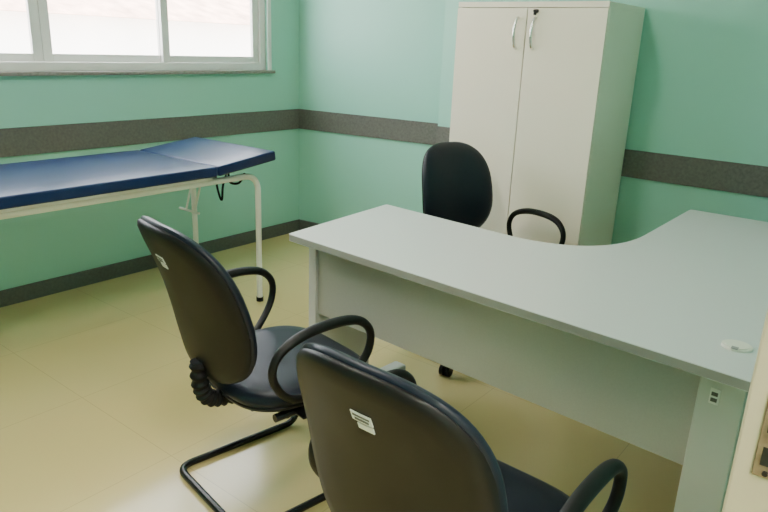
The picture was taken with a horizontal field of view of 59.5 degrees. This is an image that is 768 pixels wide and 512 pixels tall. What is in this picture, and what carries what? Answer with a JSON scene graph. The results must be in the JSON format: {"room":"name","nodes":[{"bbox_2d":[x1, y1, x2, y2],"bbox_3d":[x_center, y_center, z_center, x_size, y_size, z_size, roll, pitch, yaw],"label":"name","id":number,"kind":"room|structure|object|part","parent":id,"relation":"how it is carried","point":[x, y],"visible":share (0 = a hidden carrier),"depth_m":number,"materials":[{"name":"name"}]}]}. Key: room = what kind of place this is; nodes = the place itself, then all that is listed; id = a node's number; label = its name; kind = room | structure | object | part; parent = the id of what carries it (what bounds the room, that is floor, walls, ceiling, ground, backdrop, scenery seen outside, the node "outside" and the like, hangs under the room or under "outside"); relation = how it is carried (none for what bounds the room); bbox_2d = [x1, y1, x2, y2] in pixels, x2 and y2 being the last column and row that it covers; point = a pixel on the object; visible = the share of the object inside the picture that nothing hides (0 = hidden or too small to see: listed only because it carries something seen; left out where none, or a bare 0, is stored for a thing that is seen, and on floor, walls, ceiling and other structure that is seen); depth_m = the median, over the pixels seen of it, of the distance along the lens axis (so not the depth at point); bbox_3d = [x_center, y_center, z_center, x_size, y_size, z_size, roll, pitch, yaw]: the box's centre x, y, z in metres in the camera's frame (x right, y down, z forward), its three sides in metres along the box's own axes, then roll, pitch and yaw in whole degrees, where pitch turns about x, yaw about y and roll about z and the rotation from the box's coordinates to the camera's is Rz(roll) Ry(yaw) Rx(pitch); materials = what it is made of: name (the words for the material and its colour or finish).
{"room":"examination room","nodes":[
{"label":"examination room","id":0,"kind":"room"},
{"bbox_2d":[0,0,298,290],"bbox_3d":[-2.081,-1.042,3.127,0.150,2.750,5.250,15,22,36],"label":"wall","id":1,"kind":"structure","parent":0,"point":[47,245],"depth_m":4.03,"materials":[{"name":"green paint"}]},
{"bbox_2d":[0,0,271,70],"bbox_3d":[-1.718,-1.496,3.397,0.106,1.080,2.960,15,22,36],"label":"window","id":2,"kind":"structure","parent":1,"relation":"in","point":[41,57],"depth_m":3.91,"materials":[{"name":"metal"}]},
{"bbox_3d":[-1.679,-1.485,3.368,0.006,1.080,2.960,15,22,36],"label":"casing","id":3,"kind":"part","parent":2,"relation":"part of","materials":[{"name":"metal"}]},
{"bbox_2d":[0,70,275,75],"bbox_3d":[-1.748,-0.975,3.572,0.180,0.020,2.985,15,22,36],"label":"stone sill","id":4,"kind":"structure","parent":1,"relation":"attached to","point":[2,73],"depth_m":3.79,"materials":[{"name":"stone"}]},
{"bbox_2d":[0,109,298,157],"bbox_3d":[-2.146,-0.491,3.105,0.012,0.142,4.900,15,22,36],"label":"trim","id":5,"kind":"structure","parent":1,"relation":"attached to","point":[18,141],"depth_m":3.93,"materials":[{"name":"grey stone"}]},
{"bbox_2d":[0,219,298,307],"bbox_3d":[-2.176,0.281,3.347,0.014,0.089,4.900,15,22,36],"label":"baseboard","id":6,"kind":"structure","parent":1,"relation":"attached to","point":[14,295],"depth_m":4.00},
{"bbox_2d":[0,234,682,511],"bbox_3d":[-0.008,0.892,1.995,5.550,0.100,5.500,15,22,36],"label":"floor","id":7,"kind":"structure","parent":0,"point":[100,411],"depth_m":2.57,"materials":[{"name":"beige tile"}]},
{"bbox_2d":[0,137,275,301],"bbox_3d":[-1.444,-0.026,3.160,0.685,0.841,1.899,15,22,36],"label":"couch","id":8,"kind":"object","parent":7,"relation":"on","point":[48,185],"visible":0.98,"depth_m":3.14,"materials":[{"name":"blue leather"}]},
{"bbox_2d":[0,150,216,209],"bbox_3d":[-1.550,-0.323,2.909,0.685,0.050,1.516,15,22,36],"label":"cushion","id":9,"kind":"object","parent":8,"relation":"on","point":[39,183],"depth_m":3.00,"materials":[{"name":"blue leather"}]},
{"bbox_2d":[140,137,275,175],"bbox_3d":[-0.956,-0.546,3.621,0.685,0.089,0.376,15,22,36],"label":"cushion","id":10,"kind":"object","parent":8,"relation":"on","point":[227,158],"depth_m":3.54,"materials":[{"name":"blue leather"}]},
{"bbox_2d":[137,216,374,511],"bbox_3d":[-0.390,0.301,2.103,0.658,0.933,0.580,-13,23,-40],"label":"chair","id":11,"kind":"object","parent":7,"relation":"on","point":[250,367],"visible":0.88,"depth_m":1.90,"materials":[{"name":"black plastic"}]},
{"bbox_3d":[-0.554,0.129,1.889,0.196,0.489,0.468,-13,23,-40],"label":"backrest","id":12,"kind":"part","parent":11,"relation":"part of","materials":[{"name":"black plastic"}]},
{"bbox_3d":[-0.496,0.210,2.280,0.371,0.313,0.144,-13,23,-40],"label":"armrest","id":13,"kind":"part","parent":11,"relation":"part of","materials":[{"name":"black plastic"}]},
{"bbox_3d":[-0.360,0.567,2.225,0.522,0.354,0.455,-13,23,-40],"label":"cantilever frame","id":14,"kind":"part","parent":11,"relation":"part of","materials":[{"name":"black paint"}]},
{"bbox_3d":[-0.325,0.354,2.183,0.475,0.092,0.477,-13,23,-40],"label":"seat","id":15,"kind":"part","parent":11,"relation":"part of","materials":[{"name":"black leather"}]},
{"bbox_3d":[-0.208,0.318,1.972,0.371,0.313,0.144,-13,23,-40],"label":"armrest","id":16,"kind":"part","parent":11,"relation":"part of","materials":[{"name":"black plastic"}]},
{"bbox_2d":[296,343,627,511],"bbox_3d":[0.135,0.543,1.419,0.580,0.922,0.646,16,22,38],"label":"chair","id":17,"kind":"object","parent":7,"relation":"on","point":[380,441],"visible":1,"depth_m":1.10,"materials":[{"name":"black plastic"}]},
{"bbox_2d":[352,413,368,421],"bbox_3d":[-0.038,0.261,1.085,0.036,0.004,0.004,16,22,38],"label":"print","id":18,"kind":"object","parent":17,"relation":"on","point":[361,417],"depth_m":1.08},
{"bbox_3d":[-0.001,0.452,1.573,0.144,0.313,0.371,16,22,38],"label":"armrest","id":19,"kind":"part","parent":17,"relation":"part of","materials":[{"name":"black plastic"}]},
{"bbox_3d":[-0.009,0.381,1.181,0.453,0.480,0.177,16,22,38],"label":"backrest","id":20,"kind":"part","parent":17,"relation":"part of","materials":[{"name":"black plastic"}]},
{"bbox_3d":[0.188,0.589,1.502,0.477,0.092,0.475,16,22,38],"label":"seat","id":21,"kind":"part","parent":17,"relation":"part of","materials":[{"name":"black leather"}]},
{"bbox_3d":[0.330,0.549,1.308,0.144,0.313,0.371,16,22,38],"label":"armrest","id":22,"kind":"part","parent":17,"relation":"part of","materials":[{"name":"black plastic"}]},
{"bbox_2d":[422,142,565,376],"bbox_3d":[0.493,-0.003,3.133,0.720,0.962,0.732,-10,21,-33],"label":"chair","id":23,"kind":"object","parent":7,"relation":"on","point":[456,177],"visible":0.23,"depth_m":3.23,"materials":[{"name":"black plastic"}]},
{"bbox_3d":[0.333,-0.318,3.279,0.433,0.461,0.154,-10,21,-33],"label":"backrest","id":24,"kind":"part","parent":23,"relation":"part of","materials":[{"name":"black plastic"}]},
{"bbox_3d":[0.680,-0.066,3.219,0.144,0.313,0.371,-10,21,-33],"label":"armrest","id":25,"kind":"part","parent":23,"relation":"part of","materials":[{"name":"black plastic"}]},
{"bbox_2d":[289,205,767,511],"bbox_3d":[0.709,0.276,2.630,1.636,0.748,1.689,15,22,36],"label":"l-shaped desk","id":26,"kind":"object","parent":7,"relation":"on","point":[650,342],"visible":0.82,"depth_m":1.98,"materials":[{"name":"laminate"}]},
{"bbox_3d":[0.261,0.232,2.059,1.348,0.285,0.018,17,23,39],"label":"modesty panel","id":27,"kind":"part","parent":26,"relation":"part of","materials":[{"name":"laminate"}]},
{"bbox_2d":[449,1,644,245],"bbox_3d":[0.785,-0.475,3.572,0.783,1.618,0.515,15,22,36],"label":"storage cabinet","id":28,"kind":"object","parent":7,"relation":"on","point":[543,90],"visible":0.81,"depth_m":3.28,"materials":[{"name":"laminate"}]},
{"bbox_3d":[0.629,-1.069,3.220,0.014,0.153,0.043,15,22,36],"label":"handle","id":29,"kind":"part","parent":28,"relation":"part of","materials":[{"name":"metal"}]},
{"bbox_3d":[0.699,-1.049,3.167,0.014,0.153,0.043,15,22,36],"label":"handle","id":30,"kind":"part","parent":28,"relation":"part of","materials":[{"name":"metal"}]},
{"bbox_2d":[299,0,767,244],"bbox_3d":[1.575,-0.976,3.379,5.300,2.750,0.350,15,22,36],"label":"wall","id":31,"kind":"structure","parent":0,"point":[700,90],"depth_m":4.00,"materials":[{"name":"green paint"}]},
{"bbox_2d":[299,219,319,229],"bbox_3d":[-0.140,-0.122,4.880,1.237,0.089,0.015,13,20,30],"label":"baseboard","id":32,"kind":"structure","parent":31,"relation":"attached to","point":[303,224],"depth_m":5.14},
{"bbox_2d":[299,109,437,144],"bbox_3d":[-0.108,-0.893,4.638,1.237,0.142,0.013,13,20,30],"label":"trim","id":33,"kind":"structure","parent":31,"relation":"attached to","point":[420,132],"depth_m":4.62,"materials":[{"name":"grey stone"}]},
{"bbox_2d":[436,126,767,197],"bbox_3d":[1.235,-0.498,3.554,2.310,0.142,0.012,15,22,36],"label":"trim","id":34,"kind":"structure","parent":31,"relation":"attached to","point":[748,179],"depth_m":3.32,"materials":[{"name":"grey stone"}]},
{"bbox_3d":[0.696,-0.210,0.837,0.150,2.750,4.900,15,22,36],"label":"wall","id":35,"kind":"structure","parent":0,"visible":0},
{"bbox_2d":[722,308,767,511],"bbox_3d":[0.143,0.266,0.273,0.190,2.140,1.140,15,22,36],"label":"door frame","id":36,"kind":"structure","parent":35,"relation":"attached to","point":[746,491],"depth_m":0.75,"materials":[{"name":"beige paint"}]},
{"bbox_2d":[751,403,767,478],"bbox_3d":[0.421,0.195,0.724,0.028,0.105,0.004,15,22,36],"label":"strike plate","id":37,"kind":"object","parent":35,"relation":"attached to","point":[760,464],"visible":1,"depth_m":0.73,"materials":[{"name":"metal"}]},
{"label":"outside","id":38,"kind":"structure","parent":0,"visible":0},
{"bbox_3d":[-12.458,-3.235,14.100,29.840,0.150,50.000,15,22,36],"label":"ground","id":39,"kind":"structure","parent":38,"visible":0},
{"bbox_2d":[0,0,250,56],"bbox_3d":[-9.221,-3.759,11.344,4.900,2.750,29.100,15,22,36],"label":"window glass","id":40,"kind":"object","parent":39,"relation":"on","point":[115,27],"visible":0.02,"depth_m":13.26,"materials":[{"name":"glass"}]}
]}

